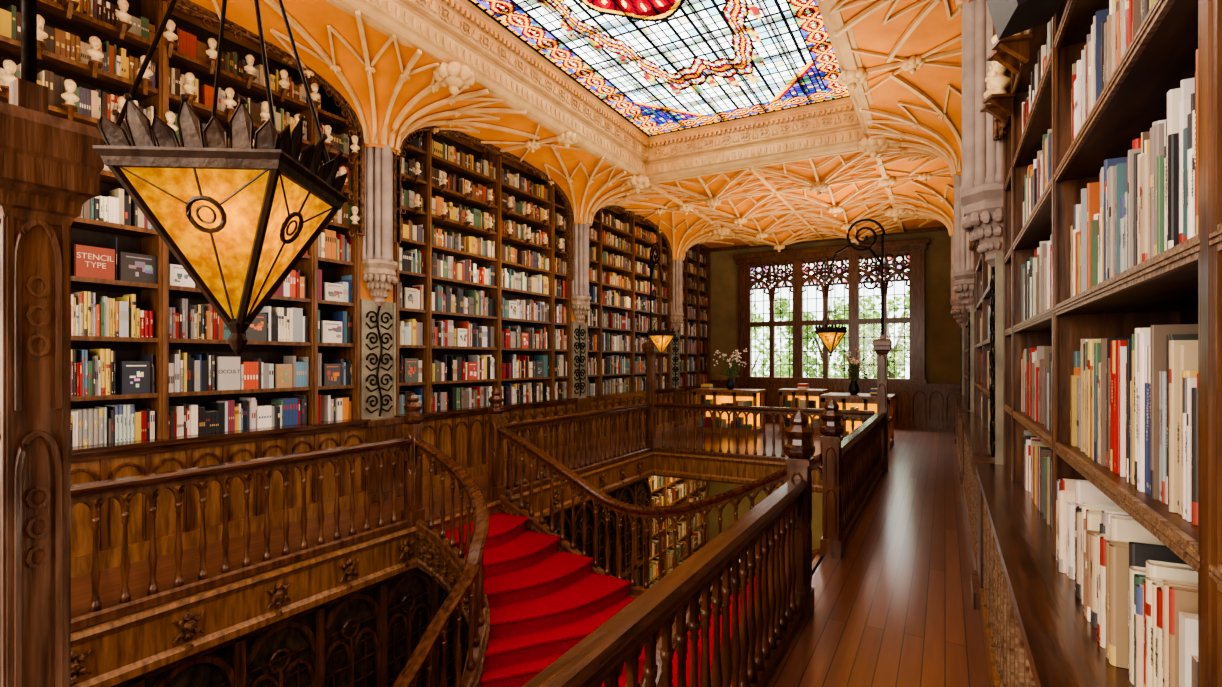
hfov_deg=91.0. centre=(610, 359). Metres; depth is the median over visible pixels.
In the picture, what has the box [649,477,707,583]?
bookcase
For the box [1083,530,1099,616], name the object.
book
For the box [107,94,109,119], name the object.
book
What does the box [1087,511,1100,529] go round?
book
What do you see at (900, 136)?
boss
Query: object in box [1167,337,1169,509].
book
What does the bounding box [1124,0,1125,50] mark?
book
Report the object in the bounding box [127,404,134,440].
book
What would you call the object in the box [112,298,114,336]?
book
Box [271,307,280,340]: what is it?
book
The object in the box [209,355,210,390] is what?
book
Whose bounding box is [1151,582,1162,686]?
book
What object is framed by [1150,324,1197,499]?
book
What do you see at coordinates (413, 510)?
newel post
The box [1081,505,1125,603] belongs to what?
book
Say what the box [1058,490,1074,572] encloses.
book
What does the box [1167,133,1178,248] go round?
book
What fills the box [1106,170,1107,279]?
book
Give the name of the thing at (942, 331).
wall
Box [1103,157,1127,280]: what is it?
book
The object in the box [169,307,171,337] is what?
book
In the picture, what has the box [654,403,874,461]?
balustrade
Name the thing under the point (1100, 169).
book
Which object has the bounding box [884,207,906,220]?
boss
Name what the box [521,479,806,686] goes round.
balustrade
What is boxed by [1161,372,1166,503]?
book
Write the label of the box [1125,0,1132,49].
book
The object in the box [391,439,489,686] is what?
balustrade
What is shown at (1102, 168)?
book
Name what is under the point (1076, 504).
book
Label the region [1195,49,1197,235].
book
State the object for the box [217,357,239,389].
book
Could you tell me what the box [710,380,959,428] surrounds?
wall paneling
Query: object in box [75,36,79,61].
book
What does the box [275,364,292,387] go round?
book
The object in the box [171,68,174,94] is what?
book
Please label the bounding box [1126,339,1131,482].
book
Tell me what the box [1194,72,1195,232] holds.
book
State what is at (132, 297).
book
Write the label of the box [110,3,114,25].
book
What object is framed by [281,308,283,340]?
book
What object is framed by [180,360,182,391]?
book
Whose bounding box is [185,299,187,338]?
book
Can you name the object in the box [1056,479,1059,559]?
book
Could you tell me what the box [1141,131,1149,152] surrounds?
book
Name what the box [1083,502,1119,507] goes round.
book
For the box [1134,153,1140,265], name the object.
book
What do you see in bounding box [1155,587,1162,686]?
book
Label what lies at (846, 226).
boss
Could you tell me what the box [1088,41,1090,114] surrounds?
book
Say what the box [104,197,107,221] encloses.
book
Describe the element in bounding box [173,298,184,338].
book
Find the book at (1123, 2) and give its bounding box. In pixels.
[1122,0,1124,54]
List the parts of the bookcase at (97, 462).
panel, shelf, shelf, shelf, shelf, shelf, shelf, shelf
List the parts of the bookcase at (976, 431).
shelf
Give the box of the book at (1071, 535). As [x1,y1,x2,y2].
[1068,503,1074,579]
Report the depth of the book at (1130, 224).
1.36 m
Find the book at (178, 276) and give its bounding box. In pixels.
[169,264,194,287]
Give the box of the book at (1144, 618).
[1143,581,1145,686]
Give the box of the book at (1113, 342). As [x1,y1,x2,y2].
[1112,341,1114,472]
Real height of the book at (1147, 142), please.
0.288 m
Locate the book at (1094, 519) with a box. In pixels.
[1088,513,1100,530]
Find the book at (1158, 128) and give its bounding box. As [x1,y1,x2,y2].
[1153,123,1163,255]
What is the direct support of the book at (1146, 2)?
on the bookcase at (1037, 632)
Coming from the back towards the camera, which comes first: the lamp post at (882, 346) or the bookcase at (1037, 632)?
the lamp post at (882, 346)
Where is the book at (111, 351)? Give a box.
[111,351,112,394]
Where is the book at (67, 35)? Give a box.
[65,32,69,57]
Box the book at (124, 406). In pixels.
[113,404,126,441]
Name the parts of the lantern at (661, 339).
glass panel, frame, glass panel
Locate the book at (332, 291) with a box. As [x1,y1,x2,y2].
[324,282,342,301]
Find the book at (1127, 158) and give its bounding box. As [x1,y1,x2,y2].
[1126,158,1127,268]
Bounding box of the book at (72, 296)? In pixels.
[71,294,73,335]
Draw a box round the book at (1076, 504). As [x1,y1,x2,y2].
[1075,503,1082,585]
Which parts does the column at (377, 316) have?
pilaster panel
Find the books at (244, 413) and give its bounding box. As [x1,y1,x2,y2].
[0,0,1197,686]
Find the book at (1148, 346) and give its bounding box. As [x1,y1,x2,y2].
[1148,346,1149,495]
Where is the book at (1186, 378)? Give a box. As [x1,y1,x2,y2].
[1185,378,1186,519]
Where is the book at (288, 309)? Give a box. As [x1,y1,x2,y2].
[287,308,289,341]
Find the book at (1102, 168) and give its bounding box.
[1101,167,1103,206]
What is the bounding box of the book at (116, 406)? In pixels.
[105,405,118,442]
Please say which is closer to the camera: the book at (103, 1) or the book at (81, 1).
the book at (81, 1)
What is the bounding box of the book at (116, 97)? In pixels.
[115,95,118,109]
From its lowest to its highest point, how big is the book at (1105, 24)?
0.248 m
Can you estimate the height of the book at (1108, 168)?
0.300 m
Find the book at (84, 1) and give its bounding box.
[83,0,85,13]
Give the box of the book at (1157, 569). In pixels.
[1145,560,1197,654]
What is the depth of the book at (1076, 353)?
1.97 m
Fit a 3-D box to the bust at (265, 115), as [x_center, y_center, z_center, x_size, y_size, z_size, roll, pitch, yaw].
[-3.300,-2.326,5.740,0.115,0.297,0.104,0,0,41]
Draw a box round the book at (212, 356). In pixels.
[211,355,214,390]
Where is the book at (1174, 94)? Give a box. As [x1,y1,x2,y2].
[1169,88,1179,134]
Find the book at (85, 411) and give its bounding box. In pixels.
[77,408,87,445]
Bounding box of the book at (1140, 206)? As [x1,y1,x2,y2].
[1139,157,1141,262]
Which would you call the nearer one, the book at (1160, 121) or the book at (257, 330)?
the book at (1160, 121)
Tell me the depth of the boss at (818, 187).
9.78 m
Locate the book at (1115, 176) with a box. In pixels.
[1115,176,1115,274]
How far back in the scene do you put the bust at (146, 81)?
4.86 m
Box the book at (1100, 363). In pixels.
[1099,363,1100,463]
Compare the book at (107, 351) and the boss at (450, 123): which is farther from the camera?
the boss at (450, 123)
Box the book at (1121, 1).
[1120,0,1122,57]
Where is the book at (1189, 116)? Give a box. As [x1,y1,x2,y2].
[1186,113,1191,239]
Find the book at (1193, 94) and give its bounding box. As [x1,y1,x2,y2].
[1191,93,1194,112]
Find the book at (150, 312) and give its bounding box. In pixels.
[149,311,152,337]
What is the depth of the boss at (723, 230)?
13.85 m
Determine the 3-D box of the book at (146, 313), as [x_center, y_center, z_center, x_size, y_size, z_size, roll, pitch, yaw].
[-3.935,-0.296,5.031,0.186,0.230,0.032,0,0,29]
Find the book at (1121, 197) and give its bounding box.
[1119,196,1123,272]
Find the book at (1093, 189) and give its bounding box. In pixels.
[1087,182,1099,288]
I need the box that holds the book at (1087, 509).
[1086,509,1100,529]
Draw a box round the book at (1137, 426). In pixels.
[1136,333,1138,489]
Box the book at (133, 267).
[119,251,156,283]
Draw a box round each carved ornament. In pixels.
[71,649,92,686]
[173,611,204,651]
[266,582,290,616]
[339,558,358,589]
[398,539,414,567]
[524,499,529,510]
[553,490,559,509]
[600,474,606,490]
[620,467,625,483]
[637,462,642,476]
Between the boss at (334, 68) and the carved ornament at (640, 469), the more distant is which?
the carved ornament at (640, 469)
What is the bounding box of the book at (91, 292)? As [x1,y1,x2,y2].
[91,292,92,335]
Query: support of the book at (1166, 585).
on the bookcase at (1037, 632)
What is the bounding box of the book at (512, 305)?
[508,301,516,318]
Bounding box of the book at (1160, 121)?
[1152,119,1166,126]
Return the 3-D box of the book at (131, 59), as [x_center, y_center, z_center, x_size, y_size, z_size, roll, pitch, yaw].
[-3.982,-2.366,4.930,0.201,0.210,0.032,0,0,29]
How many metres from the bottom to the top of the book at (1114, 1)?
0.301 m
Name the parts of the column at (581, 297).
pilaster panel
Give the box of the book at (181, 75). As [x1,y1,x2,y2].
[180,74,184,93]
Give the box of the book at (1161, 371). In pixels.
[1160,371,1166,501]
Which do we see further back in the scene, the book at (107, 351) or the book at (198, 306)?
the book at (198, 306)
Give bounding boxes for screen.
[118,477,651,686]
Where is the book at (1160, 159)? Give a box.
[1156,155,1163,254]
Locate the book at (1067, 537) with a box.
[1066,502,1074,575]
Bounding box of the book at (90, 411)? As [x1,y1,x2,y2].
[79,408,92,444]
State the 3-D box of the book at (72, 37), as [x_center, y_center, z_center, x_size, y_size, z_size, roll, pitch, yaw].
[-4.158,-2.365,4.596,0.185,0.208,0.030,0,0,29]
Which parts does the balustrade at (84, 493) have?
handrail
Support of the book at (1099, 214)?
on the bookcase at (1037, 632)
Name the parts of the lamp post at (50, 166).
iron scroll arm, post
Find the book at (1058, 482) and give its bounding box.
[1057,481,1059,562]
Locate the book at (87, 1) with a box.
[86,0,89,15]
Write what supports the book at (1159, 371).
on the bookcase at (1037, 632)
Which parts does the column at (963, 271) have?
pilaster panel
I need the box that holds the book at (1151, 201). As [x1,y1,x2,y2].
[1149,127,1153,257]
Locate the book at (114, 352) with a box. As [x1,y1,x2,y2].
[113,351,115,394]
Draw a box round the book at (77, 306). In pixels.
[76,305,78,335]
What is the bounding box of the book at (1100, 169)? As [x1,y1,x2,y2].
[1100,169,1100,207]
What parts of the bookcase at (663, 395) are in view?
shelf, shelf, shelf, shelf, shelf, shelf, panel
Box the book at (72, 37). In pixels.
[70,34,74,59]
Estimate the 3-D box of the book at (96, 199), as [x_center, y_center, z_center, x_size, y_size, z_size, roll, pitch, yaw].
[-4.082,-1.201,4.723,0.170,0.241,0.032,0,0,29]
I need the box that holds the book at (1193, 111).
[1191,110,1194,236]
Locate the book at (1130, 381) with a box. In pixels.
[1130,381,1131,482]
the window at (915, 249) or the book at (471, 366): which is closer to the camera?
the book at (471, 366)
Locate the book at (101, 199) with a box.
[99,196,103,220]
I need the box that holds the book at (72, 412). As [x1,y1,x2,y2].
[71,411,74,446]
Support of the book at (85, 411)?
on the bookcase at (97, 462)
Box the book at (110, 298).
[110,298,111,336]
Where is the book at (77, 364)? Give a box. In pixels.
[76,363,78,395]
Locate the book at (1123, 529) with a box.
[1110,516,1163,544]
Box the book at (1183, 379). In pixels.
[1182,378,1185,518]
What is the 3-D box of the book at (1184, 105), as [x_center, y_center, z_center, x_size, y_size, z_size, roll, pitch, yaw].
[1.104,-0.324,1.043,0.176,0.286,0.013,0,0,29]
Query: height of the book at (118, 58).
0.178 m
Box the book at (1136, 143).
[1132,138,1140,148]
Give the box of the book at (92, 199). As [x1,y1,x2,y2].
[91,198,93,219]
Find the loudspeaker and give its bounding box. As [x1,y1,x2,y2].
[986,0,1063,39]
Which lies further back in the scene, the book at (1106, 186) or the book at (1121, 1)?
the book at (1106, 186)
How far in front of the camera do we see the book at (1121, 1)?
1.41 m
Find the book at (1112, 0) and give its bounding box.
[1111,0,1112,73]
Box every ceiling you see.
[141,0,944,249]
[659,152,897,243]
[826,0,969,235]
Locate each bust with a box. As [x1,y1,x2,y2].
[0,60,16,102]
[37,14,47,59]
[61,79,78,120]
[62,0,78,18]
[86,36,103,77]
[115,0,131,39]
[117,96,125,123]
[137,55,153,94]
[163,19,177,57]
[165,111,177,135]
[183,72,196,105]
[206,38,216,73]
[223,88,236,121]
[243,55,256,88]
[259,101,269,124]
[278,69,290,101]
[293,114,304,135]
[310,83,320,109]
[324,125,332,152]
[339,167,348,193]
[349,135,360,162]
[350,206,359,233]
[413,162,421,182]
[413,194,421,213]
[440,172,448,191]
[441,202,447,221]
[464,210,472,227]
[465,181,471,199]
[486,189,493,206]
[487,217,493,233]
[507,197,513,213]
[507,223,513,239]
[525,204,531,219]
[525,229,531,244]
[542,210,548,224]
[542,234,548,248]
[557,239,563,253]
[558,216,563,230]
[980,71,1006,122]
[983,61,1015,115]
[986,35,1019,73]
[992,33,1032,62]
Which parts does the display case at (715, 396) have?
lit panel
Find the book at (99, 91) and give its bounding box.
[94,89,100,118]
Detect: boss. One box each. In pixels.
[304,70,313,77]
[330,65,340,72]
[364,66,375,74]
[400,74,409,81]
[428,85,437,92]
[433,61,474,94]
[446,98,455,104]
[447,121,453,126]
[452,110,460,116]
[525,140,540,152]
[556,131,577,147]
[626,175,649,193]
[654,208,664,215]
[679,206,692,214]
[705,198,720,208]
[713,226,729,238]
[733,217,746,226]
[755,232,767,240]
[773,244,784,251]
[810,183,828,195]
[827,206,842,215]
[837,67,867,89]
[840,223,854,232]
[851,237,863,244]
[857,136,889,157]
[877,176,896,189]
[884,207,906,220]
[893,143,900,148]
[897,134,904,139]
[900,55,924,73]
[912,124,920,129]
[917,172,932,182]
[937,114,946,120]
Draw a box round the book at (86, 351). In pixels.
[85,350,87,395]
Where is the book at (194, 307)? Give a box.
[191,305,196,338]
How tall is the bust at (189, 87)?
0.297 m
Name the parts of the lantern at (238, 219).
suspension rod, glass panel, suspension rod, frame, suspension rod, glass panel, suspension rod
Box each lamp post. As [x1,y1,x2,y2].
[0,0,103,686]
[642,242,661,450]
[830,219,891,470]
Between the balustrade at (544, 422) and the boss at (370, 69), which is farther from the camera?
the balustrade at (544, 422)
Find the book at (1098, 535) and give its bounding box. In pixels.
[1097,534,1109,641]
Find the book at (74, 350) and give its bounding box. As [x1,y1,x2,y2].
[73,349,75,396]
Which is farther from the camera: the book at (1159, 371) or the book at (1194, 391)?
the book at (1159, 371)
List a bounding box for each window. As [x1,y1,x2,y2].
[468,0,849,136]
[733,238,928,389]
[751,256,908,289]
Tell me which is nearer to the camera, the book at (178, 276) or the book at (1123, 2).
the book at (1123, 2)
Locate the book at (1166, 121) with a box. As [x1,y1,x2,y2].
[1165,121,1166,249]
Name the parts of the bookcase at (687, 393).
shelf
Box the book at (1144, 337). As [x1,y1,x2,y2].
[1138,332,1149,491]
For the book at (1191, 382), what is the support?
on the bookcase at (1037, 632)
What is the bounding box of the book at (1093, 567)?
[1090,533,1096,627]
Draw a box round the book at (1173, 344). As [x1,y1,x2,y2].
[1168,340,1197,512]
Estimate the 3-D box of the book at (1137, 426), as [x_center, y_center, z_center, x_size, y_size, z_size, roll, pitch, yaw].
[1.198,0.110,1.254,0.152,0.337,0.016,0,0,29]
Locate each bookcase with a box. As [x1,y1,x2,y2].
[0,0,369,576]
[393,126,578,489]
[585,205,675,447]
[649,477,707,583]
[665,243,713,424]
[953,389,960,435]
[955,305,968,470]
[960,232,990,571]
[975,0,1221,686]
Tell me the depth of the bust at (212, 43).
5.30 m
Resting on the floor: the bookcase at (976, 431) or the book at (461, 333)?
the bookcase at (976, 431)
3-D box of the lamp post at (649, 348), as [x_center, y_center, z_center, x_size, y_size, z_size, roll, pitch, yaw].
[0.791,-0.220,10.479,0.311,3.639,0.605,0,0,-37]
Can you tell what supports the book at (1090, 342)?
on the bookcase at (1037, 632)
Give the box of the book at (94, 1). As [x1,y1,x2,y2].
[93,0,96,18]
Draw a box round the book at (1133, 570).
[1129,566,1145,684]
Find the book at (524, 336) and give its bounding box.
[521,332,528,347]
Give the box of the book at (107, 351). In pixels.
[105,349,110,394]
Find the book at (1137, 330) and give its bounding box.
[1134,328,1149,487]
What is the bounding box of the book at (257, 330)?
[245,313,266,340]
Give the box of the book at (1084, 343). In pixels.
[1083,343,1084,451]
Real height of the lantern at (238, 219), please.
0.943 m
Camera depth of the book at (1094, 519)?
1.54 m
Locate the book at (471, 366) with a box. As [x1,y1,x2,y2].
[467,362,476,379]
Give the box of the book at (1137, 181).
[1137,181,1137,263]
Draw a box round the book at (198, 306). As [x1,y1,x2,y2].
[197,304,200,338]
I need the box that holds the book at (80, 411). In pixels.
[71,409,82,445]
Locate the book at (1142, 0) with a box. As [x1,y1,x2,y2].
[1142,0,1143,21]
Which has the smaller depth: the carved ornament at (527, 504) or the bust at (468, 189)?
the carved ornament at (527, 504)
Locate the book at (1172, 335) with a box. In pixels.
[1169,334,1197,336]
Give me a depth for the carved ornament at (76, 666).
3.50 m
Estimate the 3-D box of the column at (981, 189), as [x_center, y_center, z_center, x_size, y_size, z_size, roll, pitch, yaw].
[2.571,-0.500,4.005,0.420,4.200,0.500,0,0,29]
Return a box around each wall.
[340,107,695,585]
[360,235,671,328]
[702,230,960,556]
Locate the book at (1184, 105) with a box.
[1178,99,1190,243]
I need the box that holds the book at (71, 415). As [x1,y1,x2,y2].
[71,415,71,446]
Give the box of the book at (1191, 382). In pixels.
[1186,378,1196,521]
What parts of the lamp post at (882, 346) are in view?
chain, iron scroll arm, post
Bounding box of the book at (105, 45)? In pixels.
[102,41,108,71]
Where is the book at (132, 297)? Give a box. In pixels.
[123,294,135,336]
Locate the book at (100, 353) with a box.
[90,349,104,394]
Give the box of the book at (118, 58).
[116,55,120,75]
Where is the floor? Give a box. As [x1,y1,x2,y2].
[71,420,990,686]
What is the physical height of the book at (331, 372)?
0.240 m
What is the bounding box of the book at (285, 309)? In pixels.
[284,308,286,341]
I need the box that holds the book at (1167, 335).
[1167,335,1168,504]
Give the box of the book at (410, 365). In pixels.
[403,358,417,382]
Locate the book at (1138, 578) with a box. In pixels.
[1133,574,1145,686]
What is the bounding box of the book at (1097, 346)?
[1093,343,1100,461]
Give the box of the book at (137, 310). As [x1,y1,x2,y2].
[136,308,139,336]
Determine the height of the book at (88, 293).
0.348 m
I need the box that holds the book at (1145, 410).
[1144,346,1146,492]
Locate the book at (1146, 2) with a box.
[1143,0,1148,18]
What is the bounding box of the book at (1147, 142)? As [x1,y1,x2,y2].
[1144,139,1149,153]
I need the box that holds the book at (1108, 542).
[1105,540,1128,658]
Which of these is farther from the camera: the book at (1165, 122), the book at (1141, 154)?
the book at (1141, 154)
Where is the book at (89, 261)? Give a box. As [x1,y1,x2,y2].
[74,244,114,279]
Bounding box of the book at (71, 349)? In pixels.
[71,349,72,396]
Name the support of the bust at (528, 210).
attached to the bookcase at (460, 433)
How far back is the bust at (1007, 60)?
2.92 m
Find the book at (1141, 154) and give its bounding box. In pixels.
[1137,153,1143,263]
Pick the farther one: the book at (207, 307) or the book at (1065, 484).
the book at (207, 307)
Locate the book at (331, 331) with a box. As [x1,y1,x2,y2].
[321,320,341,342]
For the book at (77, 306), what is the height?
0.237 m
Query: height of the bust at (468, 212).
0.245 m
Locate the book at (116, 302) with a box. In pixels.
[115,301,118,336]
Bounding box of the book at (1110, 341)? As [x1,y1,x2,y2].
[1110,341,1111,470]
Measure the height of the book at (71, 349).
0.359 m
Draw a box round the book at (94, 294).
[93,293,95,335]
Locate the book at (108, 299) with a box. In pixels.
[107,298,109,336]
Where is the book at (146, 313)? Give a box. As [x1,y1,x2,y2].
[144,310,148,337]
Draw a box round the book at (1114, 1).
[1113,0,1115,71]
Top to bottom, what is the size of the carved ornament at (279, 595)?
0.270 m
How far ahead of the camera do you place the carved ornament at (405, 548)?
5.63 m
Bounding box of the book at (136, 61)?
[134,57,138,80]
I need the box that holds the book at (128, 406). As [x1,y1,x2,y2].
[116,404,130,440]
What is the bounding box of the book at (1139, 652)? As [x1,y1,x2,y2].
[1135,584,1143,686]
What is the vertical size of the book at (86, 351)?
0.359 m
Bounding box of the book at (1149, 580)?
[1145,577,1197,686]
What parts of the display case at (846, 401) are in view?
lit panel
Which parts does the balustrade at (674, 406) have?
handrail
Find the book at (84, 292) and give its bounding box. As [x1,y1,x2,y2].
[74,291,86,335]
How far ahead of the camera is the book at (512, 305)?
9.18 m
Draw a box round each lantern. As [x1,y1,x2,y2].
[93,0,347,355]
[647,316,675,356]
[815,310,846,356]
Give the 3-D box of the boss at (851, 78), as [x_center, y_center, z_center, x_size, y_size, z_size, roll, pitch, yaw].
[2.611,-3.014,6.472,0.297,0.201,0.297,0,0,-37]
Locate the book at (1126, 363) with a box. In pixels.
[1125,363,1126,477]
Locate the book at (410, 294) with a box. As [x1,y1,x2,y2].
[404,287,417,308]
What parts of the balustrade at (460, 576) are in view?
rail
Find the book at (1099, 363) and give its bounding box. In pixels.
[1098,363,1099,463]
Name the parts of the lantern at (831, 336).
glass panel, frame, glass panel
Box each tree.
[752,296,792,376]
[775,298,879,377]
[818,290,908,378]
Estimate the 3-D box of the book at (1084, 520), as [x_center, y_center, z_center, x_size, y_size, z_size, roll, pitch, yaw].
[1.340,0.542,1.564,0.173,0.233,0.015,0,0,29]
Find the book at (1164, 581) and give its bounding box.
[1162,580,1197,685]
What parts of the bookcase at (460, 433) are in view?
panel, shelf, shelf, shelf, shelf, shelf, shelf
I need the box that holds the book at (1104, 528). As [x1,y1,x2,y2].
[1100,523,1109,534]
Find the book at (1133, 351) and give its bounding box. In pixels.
[1131,350,1134,484]
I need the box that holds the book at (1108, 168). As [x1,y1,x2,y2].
[1107,168,1108,278]
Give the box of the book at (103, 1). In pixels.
[102,0,105,21]
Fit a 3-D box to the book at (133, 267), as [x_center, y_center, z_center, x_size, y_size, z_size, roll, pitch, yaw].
[-3.882,-0.751,4.931,0.024,0.240,0.260,0,0,29]
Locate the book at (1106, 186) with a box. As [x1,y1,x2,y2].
[1106,186,1106,278]
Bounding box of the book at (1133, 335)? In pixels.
[1132,334,1134,349]
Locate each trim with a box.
[71,451,823,686]
[324,0,872,182]
[505,0,838,116]
[710,226,947,251]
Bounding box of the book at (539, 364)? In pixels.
[535,361,543,376]
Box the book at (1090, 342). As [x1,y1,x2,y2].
[1087,340,1100,456]
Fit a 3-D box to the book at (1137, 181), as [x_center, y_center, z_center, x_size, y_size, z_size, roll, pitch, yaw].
[1.255,-0.289,1.287,0.195,0.216,0.011,0,0,29]
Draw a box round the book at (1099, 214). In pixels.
[1099,214,1099,282]
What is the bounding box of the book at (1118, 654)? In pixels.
[1108,544,1128,668]
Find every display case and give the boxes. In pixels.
[692,388,765,434]
[778,388,827,434]
[819,392,895,450]
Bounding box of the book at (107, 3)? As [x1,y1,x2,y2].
[106,2,109,23]
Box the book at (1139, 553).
[1128,542,1187,667]
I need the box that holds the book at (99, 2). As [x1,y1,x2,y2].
[97,0,101,20]
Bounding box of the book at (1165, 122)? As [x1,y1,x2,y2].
[1164,122,1165,250]
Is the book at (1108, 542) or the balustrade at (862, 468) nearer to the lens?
the book at (1108, 542)
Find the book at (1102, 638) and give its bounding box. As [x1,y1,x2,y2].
[1099,536,1109,647]
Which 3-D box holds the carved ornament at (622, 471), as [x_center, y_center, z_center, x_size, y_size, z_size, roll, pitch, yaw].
[0.187,1.825,9.441,0.052,0.270,0.194,0,0,29]
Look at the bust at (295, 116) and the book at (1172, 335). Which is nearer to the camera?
the book at (1172, 335)
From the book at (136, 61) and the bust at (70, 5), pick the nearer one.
the bust at (70, 5)
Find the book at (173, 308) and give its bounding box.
[172,307,174,337]
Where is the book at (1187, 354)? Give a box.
[1177,345,1197,514]
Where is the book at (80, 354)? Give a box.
[76,350,84,395]
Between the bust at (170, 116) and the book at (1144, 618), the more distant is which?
the bust at (170, 116)
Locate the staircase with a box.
[445,512,761,686]
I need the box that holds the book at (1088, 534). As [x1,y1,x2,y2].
[1087,533,1091,621]
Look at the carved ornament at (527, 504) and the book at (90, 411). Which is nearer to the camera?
the book at (90, 411)
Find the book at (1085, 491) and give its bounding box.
[1075,480,1116,504]
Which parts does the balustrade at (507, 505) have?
handrail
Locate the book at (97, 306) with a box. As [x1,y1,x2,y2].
[96,304,99,335]
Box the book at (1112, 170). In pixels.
[1108,166,1115,277]
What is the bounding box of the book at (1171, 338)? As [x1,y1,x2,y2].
[1170,337,1197,339]
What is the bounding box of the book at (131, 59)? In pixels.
[128,56,133,80]
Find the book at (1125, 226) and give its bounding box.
[1124,192,1126,269]
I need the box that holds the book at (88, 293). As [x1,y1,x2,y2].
[87,292,90,335]
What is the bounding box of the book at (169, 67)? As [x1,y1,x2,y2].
[169,67,170,92]
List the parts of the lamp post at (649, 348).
post, iron scroll arm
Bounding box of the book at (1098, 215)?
[1097,215,1098,283]
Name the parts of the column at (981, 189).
pilaster panel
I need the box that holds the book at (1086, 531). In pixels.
[1086,531,1099,618]
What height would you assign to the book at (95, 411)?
0.277 m
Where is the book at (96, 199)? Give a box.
[94,196,98,219]
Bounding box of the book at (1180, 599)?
[1168,587,1197,686]
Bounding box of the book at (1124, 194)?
[1123,194,1124,270]
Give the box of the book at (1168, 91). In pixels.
[1166,91,1168,249]
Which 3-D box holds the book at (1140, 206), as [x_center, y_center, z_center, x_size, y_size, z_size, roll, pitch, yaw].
[1.196,-0.305,1.234,0.168,0.248,0.020,0,0,29]
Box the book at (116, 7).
[115,5,118,23]
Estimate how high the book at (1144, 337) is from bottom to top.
0.337 m
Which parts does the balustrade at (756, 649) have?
rail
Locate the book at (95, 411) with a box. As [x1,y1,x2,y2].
[88,408,98,444]
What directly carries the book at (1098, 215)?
on the bookcase at (1037, 632)
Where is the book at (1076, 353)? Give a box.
[1074,351,1079,366]
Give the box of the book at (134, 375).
[120,361,149,394]
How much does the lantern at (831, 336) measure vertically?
0.712 m
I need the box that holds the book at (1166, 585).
[1163,583,1197,686]
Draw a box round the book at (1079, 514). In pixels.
[1076,512,1081,598]
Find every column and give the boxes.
[360,142,403,503]
[572,220,592,451]
[671,259,683,426]
[950,235,963,443]
[953,174,973,485]
[960,0,1002,609]
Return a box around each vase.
[713,348,746,388]
[838,349,874,394]
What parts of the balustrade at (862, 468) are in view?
handrail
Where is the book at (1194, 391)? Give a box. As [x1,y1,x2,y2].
[1190,388,1197,525]
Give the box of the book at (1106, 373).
[1106,373,1107,466]
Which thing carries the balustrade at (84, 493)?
on the floor
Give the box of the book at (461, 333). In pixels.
[457,328,466,346]
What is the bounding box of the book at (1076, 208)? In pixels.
[1072,204,1080,296]
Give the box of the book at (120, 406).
[119,405,122,441]
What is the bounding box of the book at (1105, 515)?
[1101,511,1131,523]
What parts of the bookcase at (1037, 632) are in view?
shelf, shelf, shelf, shelf, shelf, panel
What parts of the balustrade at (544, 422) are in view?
handrail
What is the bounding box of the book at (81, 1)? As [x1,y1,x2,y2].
[80,0,82,12]
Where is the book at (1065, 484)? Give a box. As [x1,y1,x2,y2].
[1060,479,1074,490]
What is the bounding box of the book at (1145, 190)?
[1141,153,1149,261]
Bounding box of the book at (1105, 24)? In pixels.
[1103,22,1106,86]
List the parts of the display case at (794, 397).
lit panel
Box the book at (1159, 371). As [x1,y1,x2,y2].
[1159,371,1160,500]
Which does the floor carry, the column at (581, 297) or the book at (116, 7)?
the column at (581, 297)
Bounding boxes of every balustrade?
[71,437,410,631]
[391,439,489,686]
[498,427,821,597]
[504,403,650,495]
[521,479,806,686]
[640,548,774,686]
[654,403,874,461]
[841,412,885,544]
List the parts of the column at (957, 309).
pilaster panel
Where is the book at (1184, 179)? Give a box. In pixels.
[1182,128,1186,241]
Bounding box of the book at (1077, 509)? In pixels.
[1075,508,1081,594]
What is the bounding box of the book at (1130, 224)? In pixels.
[1127,148,1140,268]
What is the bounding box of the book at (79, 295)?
[71,292,82,335]
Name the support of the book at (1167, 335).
on the bookcase at (1037, 632)
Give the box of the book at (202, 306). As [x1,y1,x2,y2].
[201,305,203,338]
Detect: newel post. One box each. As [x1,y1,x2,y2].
[401,393,424,526]
[486,388,505,499]
[784,410,814,618]
[820,399,843,558]
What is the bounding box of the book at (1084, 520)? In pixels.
[1083,519,1085,605]
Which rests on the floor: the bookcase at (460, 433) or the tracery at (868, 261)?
the bookcase at (460, 433)
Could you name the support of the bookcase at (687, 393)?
on the floor
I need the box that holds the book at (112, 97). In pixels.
[110,94,114,122]
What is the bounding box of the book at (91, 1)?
[90,0,92,16]
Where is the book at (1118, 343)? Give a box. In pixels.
[1115,340,1126,473]
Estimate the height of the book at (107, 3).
0.193 m
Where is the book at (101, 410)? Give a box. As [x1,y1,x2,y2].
[96,408,103,443]
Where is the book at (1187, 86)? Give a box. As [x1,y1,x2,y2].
[1180,78,1194,100]
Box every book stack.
[701,384,712,388]
[797,383,808,389]
[870,388,876,395]
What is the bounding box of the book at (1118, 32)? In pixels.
[1115,0,1120,66]
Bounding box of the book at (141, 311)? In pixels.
[140,310,143,337]
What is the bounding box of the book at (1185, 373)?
[1181,370,1197,508]
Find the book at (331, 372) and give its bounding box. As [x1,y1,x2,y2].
[323,364,340,385]
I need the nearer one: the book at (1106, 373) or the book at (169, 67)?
the book at (1106, 373)
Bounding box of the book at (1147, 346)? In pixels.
[1147,346,1147,493]
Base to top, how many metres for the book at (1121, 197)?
0.212 m
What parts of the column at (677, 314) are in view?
pilaster panel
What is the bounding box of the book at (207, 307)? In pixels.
[201,304,212,338]
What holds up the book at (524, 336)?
on the bookcase at (460, 433)

